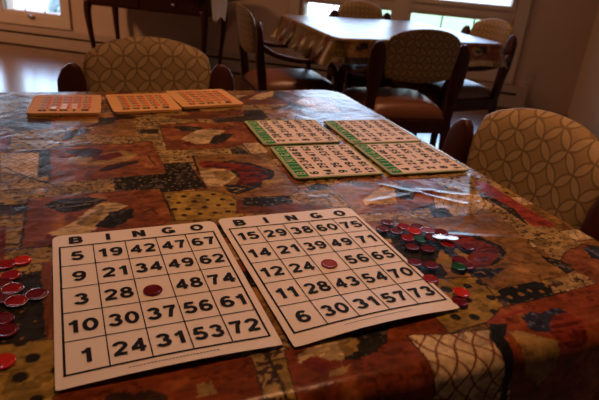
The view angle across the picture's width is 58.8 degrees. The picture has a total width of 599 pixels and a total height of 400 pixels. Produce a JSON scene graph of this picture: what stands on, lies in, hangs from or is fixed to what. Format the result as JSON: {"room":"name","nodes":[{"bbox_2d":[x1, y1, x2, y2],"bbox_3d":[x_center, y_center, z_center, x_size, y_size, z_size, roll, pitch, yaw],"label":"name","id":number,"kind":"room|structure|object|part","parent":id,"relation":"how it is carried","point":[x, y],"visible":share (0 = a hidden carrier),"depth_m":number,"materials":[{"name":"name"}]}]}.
{"room":"games hall","nodes":[
{"label":"games hall","id":0,"kind":"room"},
{"bbox_2d":[0,42,569,147],"bbox_3d":[-2.411,0.428,1.336,7.770,0.100,9.480,10,25,11],"label":"floor","id":1,"kind":"structure","parent":0,"point":[23,68],"depth_m":4.74,"materials":[{"name":"brown wood"}]},
{"bbox_2d":[57,37,234,91],"bbox_3d":[-0.369,0.035,1.441,0.525,0.848,0.527,-5,26,-20],"label":"armchair","id":2,"kind":"object","parent":1,"relation":"on","point":[130,63],"visible":0.21,"depth_m":1.48,"materials":[{"name":"fabric"}]},
{"bbox_3d":[-0.628,0.001,1.545,0.073,0.784,0.103,-5,26,-20],"label":"leg","id":3,"kind":"part","parent":2,"relation":"part of","materials":[{"name":"brown wood"}]},
{"bbox_3d":[-0.249,-0.031,1.686,0.073,0.784,0.103,-5,26,-20],"label":"leg","id":4,"kind":"part","parent":2,"relation":"part of","materials":[{"name":"brown wood"}]},
{"bbox_2d":[83,0,239,64],"bbox_3d":[-1.276,-1.571,4.975,1.480,0.739,0.530,10,25,11],"label":"console desk","id":5,"kind":"object","parent":1,"relation":"on","point":[202,9],"visible":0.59,"depth_m":4.68,"materials":[{"name":"brown wood"}]},
{"bbox_3d":[-1.935,-1.539,4.926,0.071,0.621,0.068,10,25,11],"label":"leg","id":6,"kind":"part","parent":5,"relation":"part of","materials":[{"name":"brown wood"}]},
{"bbox_3d":[-1.650,-1.789,4.720,0.480,0.110,0.008,10,25,11],"label":"drawer","id":7,"kind":"part","parent":5,"relation":"part of","materials":[{"name":"brown wood"}]},
{"bbox_3d":[-1.828,-1.709,5.320,0.071,0.621,0.068,10,25,11],"label":"leg","id":8,"kind":"part","parent":5,"relation":"part of","materials":[{"name":"brown wood"}]},
{"bbox_3d":[-1.089,-1.691,4.609,0.480,0.110,0.008,10,25,11],"label":"drawer","id":9,"kind":"part","parent":5,"relation":"part of","materials":[{"name":"brown wood"}]},
{"bbox_3d":[-0.846,-1.349,4.710,0.071,0.621,0.068,10,25,11],"label":"leg","id":10,"kind":"part","parent":5,"relation":"part of","materials":[{"name":"brown wood"}]},
{"bbox_2d":[211,0,226,20],"bbox_3d":[-0.658,-1.634,4.553,0.145,0.194,0.194,10,25,11],"label":"cloth","id":11,"kind":"object","parent":5,"relation":"on","point":[219,7],"visible":1,"depth_m":4.48,"materials":[{"name":"fabric"}]},
{"bbox_3d":[-0.739,-1.519,5.105,0.071,0.621,0.068,10,25,11],"label":"leg","id":12,"kind":"part","parent":5,"relation":"part of","materials":[{"name":"brown wood"}]},
{"bbox_2d":[236,3,337,91],"bbox_3d":[-0.098,-0.644,2.991,0.527,0.848,0.525,-4,26,-18],"label":"armchair","id":13,"kind":"object","parent":1,"relation":"on","point":[250,34],"visible":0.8,"depth_m":2.81,"materials":[{"name":"brown wood"}]},
{"bbox_3d":[-0.345,-0.688,3.118,0.103,0.784,0.073,-4,26,-18],"label":"leg","id":14,"kind":"part","parent":13,"relation":"part of","materials":[{"name":"brown wood"}]},
{"bbox_3d":[-0.289,-0.906,2.796,0.076,0.242,0.352,-4,26,-18],"label":"backrest","id":15,"kind":"part","parent":13,"relation":"part of","materials":[{"name":"fabric"}]},
{"bbox_3d":[-0.070,-0.618,3.013,0.450,0.060,0.474,-4,26,-18],"label":"seat frame","id":16,"kind":"part","parent":13,"relation":"part of","materials":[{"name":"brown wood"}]},
{"bbox_3d":[-0.220,-0.520,2.770,0.103,0.784,0.073,-4,26,-18],"label":"leg","id":17,"kind":"part","parent":13,"relation":"part of","materials":[{"name":"brown wood"}]},
{"bbox_3d":[-0.138,-0.866,3.144,0.452,0.254,0.057,-5,26,-20],"label":"armrest","id":18,"kind":"part","parent":13,"relation":"part of","materials":[{"name":"brown wood"}]},
{"bbox_3d":[-0.056,-0.679,2.989,0.444,0.073,0.466,-4,26,-18],"label":"seat","id":19,"kind":"part","parent":13,"relation":"part of","materials":[{"name":"brown leather"}]},
{"bbox_3d":[0.007,-0.671,2.741,0.452,0.254,0.057,-3,25,-16],"label":"armrest","id":20,"kind":"part","parent":13,"relation":"part of","materials":[{"name":"brown wood"}]},
{"bbox_2d":[326,0,391,89],"bbox_3d":[0.464,-0.896,3.652,0.525,0.848,0.527,-4,26,-18],"label":"armchair","id":21,"kind":"object","parent":1,"relation":"on","point":[356,8],"visible":0.21,"depth_m":3.67,"materials":[{"name":"brown wood"}]},
{"bbox_3d":[0.210,-0.935,3.766,0.073,0.784,0.103,-4,26,-18],"label":"leg","id":22,"kind":"part","parent":21,"relation":"part of","materials":[{"name":"brown wood"}]},
{"bbox_3d":[0.300,-0.601,3.458,0.041,0.441,0.044,-4,26,-18],"label":"leg","id":23,"kind":"part","parent":21,"relation":"part of","materials":[{"name":"brown wood"}]},
{"bbox_3d":[0.479,-0.911,3.602,0.466,0.073,0.444,-4,26,-18],"label":"seat","id":24,"kind":"part","parent":21,"relation":"part of","materials":[{"name":"brown leather"}]},
{"bbox_3d":[0.471,-0.855,3.637,0.474,0.060,0.450,-4,26,-18],"label":"seat frame","id":25,"kind":"part","parent":21,"relation":"part of","materials":[{"name":"brown wood"}]},
{"bbox_3d":[0.417,-1.265,3.720,0.352,0.242,0.076,-4,26,-18],"label":"backrest","id":26,"kind":"part","parent":21,"relation":"part of","materials":[{"name":"fabric"}]},
{"bbox_3d":[0.595,-0.960,3.893,0.073,0.784,0.103,-4,26,-18],"label":"leg","id":27,"kind":"part","parent":21,"relation":"part of","materials":[{"name":"brown wood"}]},
{"bbox_2d":[365,70,384,87],"bbox_3d":[0.455,-0.658,3.229,0.926,0.737,0.926,-4,26,-18],"label":"dining table","id":28,"kind":"object","parent":1,"relation":"on","point":[382,84],"visible":0.02,"depth_m":3.17,"materials":[{"name":"brown wood"}]},
{"bbox_2d":[268,15,506,68],"bbox_3d":[0.478,-0.938,3.106,1.131,0.132,1.113,-4,26,-18],"label":"tablecloth","id":29,"kind":"object","parent":28,"relation":"on","point":[326,40],"visible":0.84,"depth_m":2.79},
{"bbox_2d":[336,29,470,149],"bbox_3d":[0.483,-0.455,2.681,0.525,0.848,0.527,-1,25,-12],"label":"armchair","id":30,"kind":"object","parent":1,"relation":"on","point":[422,56],"visible":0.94,"depth_m":2.41,"materials":[{"name":"brown wood"}]},
{"bbox_3d":[0.259,-0.585,2.598,0.057,0.254,0.452,-2,25,-14],"label":"armrest","id":31,"kind":"part","parent":30,"relation":"part of","materials":[{"name":"brown wood"}]},
{"bbox_3d":[0.319,-0.344,2.482,0.073,0.784,0.103,-1,25,-12],"label":"leg","id":32,"kind":"part","parent":30,"relation":"part of","materials":[{"name":"brown wood"}]},
{"bbox_3d":[0.478,-0.505,2.704,0.466,0.073,0.444,-1,25,-12],"label":"seat","id":33,"kind":"part","parent":30,"relation":"part of","materials":[{"name":"brown leather"}]},
{"bbox_3d":[0.475,-0.440,2.722,0.474,0.060,0.450,-1,25,-12],"label":"seat frame","id":34,"kind":"part","parent":30,"relation":"part of","materials":[{"name":"brown wood"}]},
{"bbox_3d":[0.549,-0.636,2.356,0.352,0.242,0.076,-1,25,-12],"label":"backrest","id":35,"kind":"part","parent":30,"relation":"part of","materials":[{"name":"fabric"}]},
{"bbox_3d":[0.719,-0.590,2.695,0.057,0.254,0.452,0,25,-10],"label":"armrest","id":36,"kind":"part","parent":30,"relation":"part of","materials":[{"name":"brown wood"}]},
{"bbox_3d":[0.716,-0.348,2.565,0.073,0.784,0.103,-1,25,-12],"label":"leg","id":37,"kind":"part","parent":30,"relation":"part of","materials":[{"name":"brown wood"}]},
{"bbox_2d":[391,18,516,146],"bbox_3d":[0.909,-0.661,3.215,0.527,0.848,0.525,-6,26,-23],"label":"armchair","id":38,"kind":"object","parent":1,"relation":"on","point":[472,96],"visible":0.38,"depth_m":3.06,"materials":[{"name":"brown wood"}]},
{"bbox_3d":[0.767,-0.360,3.013,0.044,0.441,0.041,-6,26,-23],"label":"leg","id":39,"kind":"part","parent":38,"relation":"part of","materials":[{"name":"brown wood"}]},
{"bbox_3d":[0.874,-0.689,3.185,0.444,0.073,0.466,-6,26,-23],"label":"seat","id":40,"kind":"part","parent":38,"relation":"part of","materials":[{"name":"brown leather"}]},
{"bbox_3d":[0.878,-0.630,3.216,0.450,0.060,0.474,-6,26,-23],"label":"seat frame","id":41,"kind":"part","parent":38,"relation":"part of","materials":[{"name":"brown wood"}]},
{"bbox_3d":[1.004,-0.733,3.470,0.103,0.784,0.073,-6,26,-23],"label":"leg","id":42,"kind":"part","parent":38,"relation":"part of","materials":[{"name":"brown wood"}]},
{"bbox_3d":[0.990,-0.685,2.956,0.452,0.254,0.057,-7,27,-25],"label":"armrest","id":43,"kind":"part","parent":38,"relation":"part of","materials":[{"name":"brown wood"}]},
{"bbox_3d":[1.140,-0.958,3.178,0.076,0.242,0.352,-6,26,-23],"label":"backrest","id":44,"kind":"part","parent":38,"relation":"part of","materials":[{"name":"fabric"}]},
{"bbox_3d":[1.162,-0.568,3.135,0.103,0.784,0.073,-6,26,-23],"label":"leg","id":45,"kind":"part","parent":38,"relation":"part of","materials":[{"name":"brown wood"}]},
{"bbox_2d":[441,108,598,240],"bbox_3d":[0.221,0.245,1.087,0.527,0.848,0.525,-5,26,-20],"label":"armchair","id":46,"kind":"object","parent":1,"relation":"on","point":[548,159],"visible":0.23,"depth_m":1.02,"materials":[{"name":"beige fabric"}]},
{"bbox_3d":[0.327,0.175,1.338,0.103,0.784,0.073,-5,26,-20],"label":"leg","id":47,"kind":"part","parent":46,"relation":"part of","materials":[{"name":"brown wood"}]},
{"bbox_3d":[0.469,0.342,0.996,0.103,0.784,0.073,-5,26,-20],"label":"leg","id":48,"kind":"part","parent":46,"relation":"part of","materials":[{"name":"brown wood"}]},
{"bbox_3d":[-0.232,0.284,1.023,1.011,0.737,1.004,-5,26,-20],"label":"dining table","id":49,"kind":"object","parent":1,"relation":"on","visible":0},
{"bbox_2d":[0,90,598,399],"bbox_3d":[-0.212,0.076,0.922,1.121,0.287,1.128,-5,26,-20],"label":"tablecloth","id":50,"kind":"object","parent":49,"relation":"on","point":[528,329],"visible":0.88,"depth_m":0.68,"materials":[{"name":"plastic"}]},
{"bbox_2d":[0,278,12,288],"bbox_3d":[-0.301,0.085,0.538,0.020,0.001,0.020,5,24,0],"label":"chip","id":51,"kind":"object","parent":50,"relation":"on","point":[3,281],"visible":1,"depth_m":0.54,"materials":[{"name":"red plastic"}]},
{"bbox_2d":[0,292,12,303],"bbox_3d":[-0.290,0.095,0.518,0.020,0.001,0.020,5,24,0],"label":"chip","id":52,"kind":"object","parent":50,"relation":"on","point":[3,297],"visible":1,"depth_m":0.52,"materials":[{"name":"red plastic"}]},
{"bbox_2d":[0,312,14,325],"bbox_3d":[-0.273,0.109,0.489,0.020,0.001,0.020,5,24,0],"label":"chip","id":53,"kind":"object","parent":50,"relation":"on","point":[5,317],"visible":1,"depth_m":0.49,"materials":[{"name":"red plastic"}]},
{"bbox_2d":[0,353,15,369],"bbox_3d":[-0.246,0.134,0.441,0.020,0.001,0.020,5,24,0],"label":"chip","id":54,"kind":"object","parent":50,"relation":"on","point":[7,360],"visible":1,"depth_m":0.44,"materials":[{"name":"plastic"}]},
{"bbox_2d":[0,260,15,269],"bbox_3d":[-0.315,0.069,0.570,0.020,0.001,0.020,5,24,0],"label":"chip","id":55,"kind":"object","parent":50,"relation":"on","point":[5,264],"visible":1,"depth_m":0.57,"materials":[{"name":"red plastic"}]},
{"bbox_2d":[0,323,18,337],"bbox_3d":[-0.261,0.117,0.475,0.020,0.001,0.020,5,24,0],"label":"chip","id":56,"kind":"object","parent":50,"relation":"on","point":[6,330],"visible":1,"depth_m":0.47,"materials":[{"name":"red plastic"}]},
{"bbox_2d":[0,270,20,279],"bbox_3d":[-0.300,0.078,0.553,0.020,0.001,0.020,5,24,0],"label":"chip","id":57,"kind":"object","parent":50,"relation":"on","point":[12,274],"visible":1,"depth_m":0.55,"materials":[{"name":"red plastic"}]},
{"bbox_2d":[1,282,23,293],"bbox_3d":[-0.287,0.089,0.532,0.021,0.001,0.021,5,24,0],"label":"chip","id":58,"kind":"object","parent":50,"relation":"on","point":[13,288],"visible":1,"depth_m":0.53,"materials":[{"name":"red plastic"}]},
{"bbox_2d":[4,294,27,307],"bbox_3d":[-0.274,0.098,0.515,0.021,0.001,0.021,5,24,0],"label":"chip","id":59,"kind":"object","parent":50,"relation":"on","point":[17,300],"visible":1,"depth_m":0.51,"materials":[{"name":"red plastic"}]},
{"bbox_2d":[13,256,31,265],"bbox_3d":[-0.303,0.066,0.580,0.020,0.001,0.020,5,24,0],"label":"chip","id":60,"kind":"object","parent":50,"relation":"on","point":[20,260],"visible":1,"depth_m":0.58,"materials":[{"name":"plastic"}]},
{"bbox_2d":[25,288,47,299],"bbox_3d":[-0.260,0.093,0.527,0.021,0.001,0.021,5,24,0],"label":"chip","id":61,"kind":"object","parent":50,"relation":"on","point":[36,293],"visible":1,"depth_m":0.53,"materials":[{"name":"red plastic"}]},
{"bbox_2d":[26,95,100,115],"bbox_3d":[-0.496,-0.203,1.131,0.138,0.007,0.148,-4,26,-18],"label":"card","id":62,"kind":"object","parent":50,"relation":"on","point":[41,105],"visible":1,"depth_m":1.11,"materials":[{"name":"orange"}]},
{"bbox_2d":[105,93,181,113],"bbox_3d":[-0.351,-0.218,1.190,0.142,0.007,0.148,-7,27,-24],"label":"card","id":63,"kind":"object","parent":50,"relation":"on","point":[147,102],"visible":1,"depth_m":1.17,"materials":[{"name":"orange"}]},
{"bbox_2d":[52,221,282,390],"bbox_3d":[-0.154,0.087,0.557,0.193,0.004,0.262,-6,26,-22],"label":"card","id":64,"kind":"object","parent":50,"relation":"on","point":[106,327],"visible":1,"depth_m":0.53,"materials":[{"name":"paper"}]},
{"bbox_2d":[143,284,162,295],"bbox_3d":[-0.150,0.092,0.545,0.020,0.001,0.020,5,24,0],"label":"chip","id":65,"kind":"object","parent":64,"relation":"on","point":[150,290],"visible":1,"depth_m":0.54,"materials":[{"name":"red plastic"}]},
{"bbox_2d":[166,89,242,108],"bbox_3d":[-0.228,-0.243,1.268,0.146,0.007,0.150,-8,27,-27],"label":"card","id":66,"kind":"object","parent":50,"relation":"on","point":[205,98],"visible":1,"depth_m":1.25,"materials":[{"name":"orange"}]},
{"bbox_2d":[244,119,340,145],"bbox_3d":[-0.017,-0.140,1.084,0.159,0.003,0.156,-4,26,-20],"label":"card","id":67,"kind":"object","parent":50,"relation":"on","point":[304,131],"visible":1,"depth_m":1.07,"materials":[{"name":"cardboard"}]},
{"bbox_2d":[270,144,382,179],"bbox_3d":[0.044,-0.071,0.943,0.159,0.003,0.157,-4,26,-19],"label":"card","id":68,"kind":"object","parent":50,"relation":"on","point":[303,162],"visible":1,"depth_m":0.93,"materials":[{"name":"cardboard"}]},
{"bbox_2d":[219,208,459,346],"bbox_3d":[0.032,0.068,0.630,0.194,0.006,0.267,-6,27,-23],"label":"card","id":69,"kind":"object","parent":50,"relation":"on","point":[371,283],"visible":1,"depth_m":0.60,"materials":[{"name":"paper"}]},
{"bbox_2d":[321,259,337,268],"bbox_3d":[0.035,0.074,0.619,0.020,0.001,0.020,5,24,0],"label":"chip","id":70,"kind":"object","parent":69,"relation":"on","point":[327,263],"visible":1,"depth_m":0.62,"materials":[{"name":"red plastic"}]},
{"bbox_2d":[324,119,420,144],"bbox_3d":[0.152,-0.147,1.131,0.159,0.003,0.156,-4,26,-19],"label":"card","id":71,"kind":"object","parent":50,"relation":"on","point":[354,132],"visible":1,"depth_m":1.12,"materials":[{"name":"cardboard"}]},
{"bbox_2d":[376,225,388,231],"bbox_3d":[0.111,0.039,0.714,0.018,0.001,0.018,5,24,0],"label":"chip","id":72,"kind":"object","parent":50,"relation":"on","point":[380,228],"visible":1,"depth_m":0.71,"materials":[{"name":"red plastic"}]},
{"bbox_2d":[381,219,393,225],"bbox_3d":[0.122,0.031,0.733,0.018,0.001,0.018,5,24,0],"label":"chip","id":73,"kind":"object","parent":50,"relation":"on","point":[387,222],"visible":1,"depth_m":0.73,"materials":[{"name":"red plastic"}]},
{"bbox_2d":[390,228,402,234],"bbox_3d":[0.130,0.042,0.710,0.018,0.001,0.018,5,24,0],"label":"chip","id":74,"kind":"object","parent":50,"relation":"on","point":[397,231],"visible":1,"depth_m":0.71,"materials":[{"name":"red plastic"}]},
{"bbox_2d":[397,223,409,229],"bbox_3d":[0.142,0.036,0.721,0.018,0.002,0.018,8,24,7],"label":"chip","id":75,"kind":"object","parent":50,"relation":"on","point":[403,226],"visible":1,"depth_m":0.72,"materials":[{"name":"red plastic"}]},
{"bbox_2d":[401,234,413,241],"bbox_3d":[0.141,0.049,0.692,0.018,0.002,0.018,-13,30,-34],"label":"chip","id":76,"kind":"object","parent":50,"relation":"on","point":[406,237],"visible":1,"depth_m":0.69,"materials":[{"name":"red plastic"}]},
{"bbox_2d":[354,142,468,175],"bbox_3d":[0.205,-0.080,0.993,0.159,0.003,0.157,-4,26,-19],"label":"card","id":77,"kind":"object","parent":50,"relation":"on","point":[410,158],"visible":1,"depth_m":0.98,"materials":[{"name":"cardboard"}]},
{"bbox_2d":[405,243,419,250],"bbox_3d":[0.143,0.059,0.674,0.018,0.001,0.018,5,24,0],"label":"chip","id":78,"kind":"object","parent":50,"relation":"on","point":[410,246],"visible":1,"depth_m":0.67,"materials":[{"name":"red plastic"}]},
{"bbox_2d":[408,227,420,234],"bbox_3d":[0.153,0.041,0.707,0.018,0.002,0.018,22,30,34],"label":"chip","id":79,"kind":"object","parent":50,"relation":"on","point":[415,231],"visible":1,"depth_m":0.71,"materials":[{"name":"plastic"}]},
{"bbox_2d":[407,258,422,266],"bbox_3d":[0.139,0.075,0.638,0.018,0.001,0.018,5,24,0],"label":"chip","id":80,"kind":"object","parent":50,"relation":"on","point":[415,262],"visible":1,"depth_m":0.64,"materials":[{"name":"red plastic"}]},
{"bbox_2d":[411,223,423,229],"bbox_3d":[0.161,0.036,0.724,0.018,0.002,0.018,8,24,7],"label":"chip","id":81,"kind":"object","parent":50,"relation":"on","point":[416,225],"visible":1,"depth_m":0.73,"materials":[{"name":"red plastic"}]},
{"bbox_2d":[413,235,427,242],"bbox_3d":[0.157,0.051,0.691,0.018,0.002,0.018,6,24,-1],"label":"chip","id":82,"kind":"object","parent":50,"relation":"on","point":[418,238],"visible":1,"depth_m":0.69,"materials":[{"name":"green plastic"}]},
{"bbox_2d":[420,227,434,233],"bbox_3d":[0.172,0.041,0.713,0.020,0.002,0.020,5,23,0],"label":"chip","id":83,"kind":"object","parent":50,"relation":"on","point":[428,230],"visible":1,"depth_m":0.71,"materials":[{"name":"red plastic"}]},
{"bbox_2d":[421,245,434,252],"bbox_3d":[0.163,0.062,0.672,0.018,0.001,0.018,5,24,0],"label":"chip","id":84,"kind":"object","parent":50,"relation":"on","point":[426,248],"visible":1,"depth_m":0.67,"materials":[{"name":"red plastic"}]},
{"bbox_2d":[423,274,438,283],"bbox_3d":[0.150,0.090,0.608,0.018,0.001,0.018,5,24,0],"label":"chip","id":85,"kind":"object","parent":50,"relation":"on","point":[429,278],"visible":1,"depth_m":0.61,"materials":[{"name":"red plastic"}]},
{"bbox_2d":[423,261,438,269],"bbox_3d":[0.157,0.078,0.635,0.018,0.001,0.018,5,24,0],"label":"chip","id":86,"kind":"object","parent":50,"relation":"on","point":[432,265],"visible":1,"depth_m":0.63,"materials":[{"name":"red plastic"}]},
{"bbox_2d":[425,234,438,240],"bbox_3d":[0.173,0.049,0.694,0.018,0.002,0.018,15,26,20],"label":"chip","id":87,"kind":"object","parent":50,"relation":"on","point":[427,236],"visible":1,"depth_m":0.69,"materials":[{"name":"red plastic"}]},
{"bbox_2d":[432,234,447,239],"bbox_3d":[0.183,0.048,0.695,0.020,0.004,0.019,-3,25,-16],"label":"chip","id":88,"kind":"object","parent":50,"relation":"on","point":[438,236],"visible":1,"depth_m":0.69,"materials":[{"name":"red plastic"}]},
{"bbox_2d":[435,229,447,235],"bbox_3d":[0.191,0.043,0.715,0.018,0.002,0.018,8,24,7],"label":"chip","id":89,"kind":"object","parent":50,"relation":"on","point":[437,231],"visible":1,"depth_m":0.71,"materials":[{"name":"red plastic"}]},
{"bbox_2d":[440,240,454,247],"bbox_3d":[0.191,0.057,0.684,0.020,0.002,0.020,-13,30,-34],"label":"chip","id":90,"kind":"object","parent":50,"relation":"on","point":[446,243],"visible":1,"depth_m":0.68,"materials":[{"name":"red plastic"}]},
{"bbox_2d":[446,236,458,240],"bbox_3d":[0.198,0.050,0.693,0.018,0.005,0.018,-8,27,-26],"label":"chip","id":91,"kind":"object","parent":50,"relation":"on","point":[451,238],"visible":1,"depth_m":0.69,"materials":[{"name":"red plastic"}]},
{"bbox_2d":[451,262,466,270],"bbox_3d":[0.190,0.079,0.634,0.018,0.002,0.018,-13,30,-34],"label":"chip","id":92,"kind":"object","parent":50,"relation":"on","point":[458,266],"visible":1,"depth_m":0.63,"materials":[{"name":"green plastic"}]},
{"bbox_2d":[452,255,466,261],"bbox_3d":[0.197,0.073,0.654,0.018,0.001,0.018,5,24,0],"label":"chip","id":93,"kind":"object","parent":50,"relation":"on","point":[456,258],"visible":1,"depth_m":0.65,"materials":[{"name":"red plastic"}]},
{"bbox_2d":[451,296,468,306],"bbox_3d":[0.172,0.109,0.571,0.018,0.001,0.018,5,24,0],"label":"chip","id":94,"kind":"object","parent":50,"relation":"on","point":[461,302],"visible":1,"depth_m":0.57,"materials":[{"name":"red plastic"}]},
{"bbox_2d":[453,287,469,297],"bbox_3d":[0.178,0.101,0.583,0.018,0.002,0.018,15,26,20],"label":"chip","id":95,"kind":"object","parent":50,"relation":"on","point":[459,291],"visible":1,"depth_m":0.58,"materials":[{"name":"plastic"}]},
{"bbox_2d":[460,261,474,269],"bbox_3d":[0.202,0.079,0.641,0.018,0.001,0.018,5,24,0],"label":"chip","id":96,"kind":"object","parent":50,"relation":"on","point":[470,266],"visible":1,"depth_m":0.64,"materials":[{"name":"red plastic"}]},
{"bbox_2d":[461,243,475,250],"bbox_3d":[0.218,0.060,0.685,0.018,0.001,0.018,5,24,0],"label":"chip","id":97,"kind":"object","parent":50,"relation":"on","point":[466,246],"visible":1,"depth_m":0.68,"materials":[{"name":"red plastic"}]},
{"bbox_2d":[0,0,598,114],"bbox_3d":[-1.167,-2.536,5.013,7.570,2.450,0.150,10,25,11],"label":"wall","id":98,"kind":"structure","parent":0,"point":[557,33],"depth_m":4.72,"materials":[{"name":"paint"}]},
{"bbox_2d":[1,0,60,18],"bbox_3d":[-2.798,-2.134,5.528,0.775,0.445,0.132,10,25,11],"label":"window","id":99,"kind":"structure","parent":98,"relation":"in","point":[30,14],"depth_m":5.61,"materials":[{"name":"paint"}]},
{"bbox_2d":[0,0,71,29],"bbox_3d":[-3.225,-2.826,5.348,1.885,1.955,0.030,10,25,11],"label":"trim","id":100,"kind":"structure","parent":98,"relation":"attached to","point":[65,23],"depth_m":5.59,"materials":[{"name":"paint"}]},
{"bbox_2d":[0,23,527,107],"bbox_3d":[-1.421,-1.498,5.401,7.080,0.206,0.070,10,25,11],"label":"baseboard","id":101,"kind":"structure","parent":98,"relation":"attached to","point":[511,96],"depth_m":5.44,"materials":[{"name":"wood"}]},
{"bbox_2d":[301,0,392,17],"bbox_3d":[0.418,-1.581,4.889,0.856,0.440,0.132,10,25,11],"label":"window","id":102,"kind":"structure","parent":98,"relation":"in","point":[303,6],"depth_m":4.86,"materials":[{"name":"paint"}]},
{"bbox_2d":[319,0,393,7],"bbox_3d":[0.423,-1.817,4.785,0.855,0.085,0.035,10,25,11],"label":"trim","id":103,"kind":"structure","parent":98,"relation":"attached to","point":[381,3],"depth_m":4.73,"materials":[{"name":"paint"}]},
{"bbox_2d":[286,0,531,83],"bbox_3d":[0.953,-2.099,4.522,2.085,1.955,0.030,10,25,11],"label":"trim","id":104,"kind":"structure","parent":98,"relation":"attached to","point":[401,8],"depth_m":4.70,"materials":[{"name":"paint"}]},
{"bbox_2d":[408,10,511,68],"bbox_3d":[1.370,-1.415,4.701,0.886,0.440,0.132,10,25,11],"label":"window","id":105,"kind":"structure","parent":98,"relation":"in","point":[509,21],"depth_m":4.64,"materials":[{"name":"paint"}]},
{"bbox_2d":[410,0,516,19],"bbox_3d":[1.404,-1.646,4.590,0.886,0.085,0.035,10,25,11],"label":"trim","id":106,"kind":"structure","parent":98,"relation":"attached to","point":[422,5],"depth_m":4.58,"materials":[{"name":"paint"}]},
{"bbox_2d":[425,0,516,8],"bbox_3d":[1.449,-2.261,4.353,0.886,1.265,0.065,10,25,11],"label":"window","id":107,"kind":"structure","parent":98,"relation":"in","point":[513,5],"depth_m":4.55,"materials":[{"name":"paint"}]},
{"bbox_2d":[567,8,598,138],"bbox_3d":[1.411,-0.091,0.098,0.120,2.450,9.530,10,25,11],"label":"wall","id":108,"kind":"structure","parent":0,"point":[584,106],"depth_m":4.28,"materials":[{"name":"paint"}]},
{"label":"outside","id":109,"kind":"structure","parent":0,"visible":0},
{"bbox_2d":[323,10,478,31],"bbox_3d":[7.076,-4.916,15.752,12.000,0.200,24.720,10,25,11],"label":"lawn","id":110,"kind":"structure","parent":109,"point":[456,24],"depth_m":16.16,"materials":[{"name":"green plant"}]},
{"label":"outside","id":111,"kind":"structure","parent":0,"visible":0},
{"bbox_2d":[14,0,338,16],"bbox_3d":[-5.011,-7.021,18.143,13.000,0.200,24.720,10,25,11],"label":"pavement","id":112,"kind":"structure","parent":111,"point":[314,9],"depth_m":14.55,"materials":[{"name":"white concrete"}]},
{"bbox_2d":[47,0,60,12],"bbox_3d":[-3.345,-2.649,7.957,1.015,0.715,0.817,5,24,0],"label":"shrub","id":113,"kind":"object","parent":112,"relation":"on","point":[53,5],"visible":0.02,"depth_m":7.83,"materials":[{"name":"green plant"}]}
]}

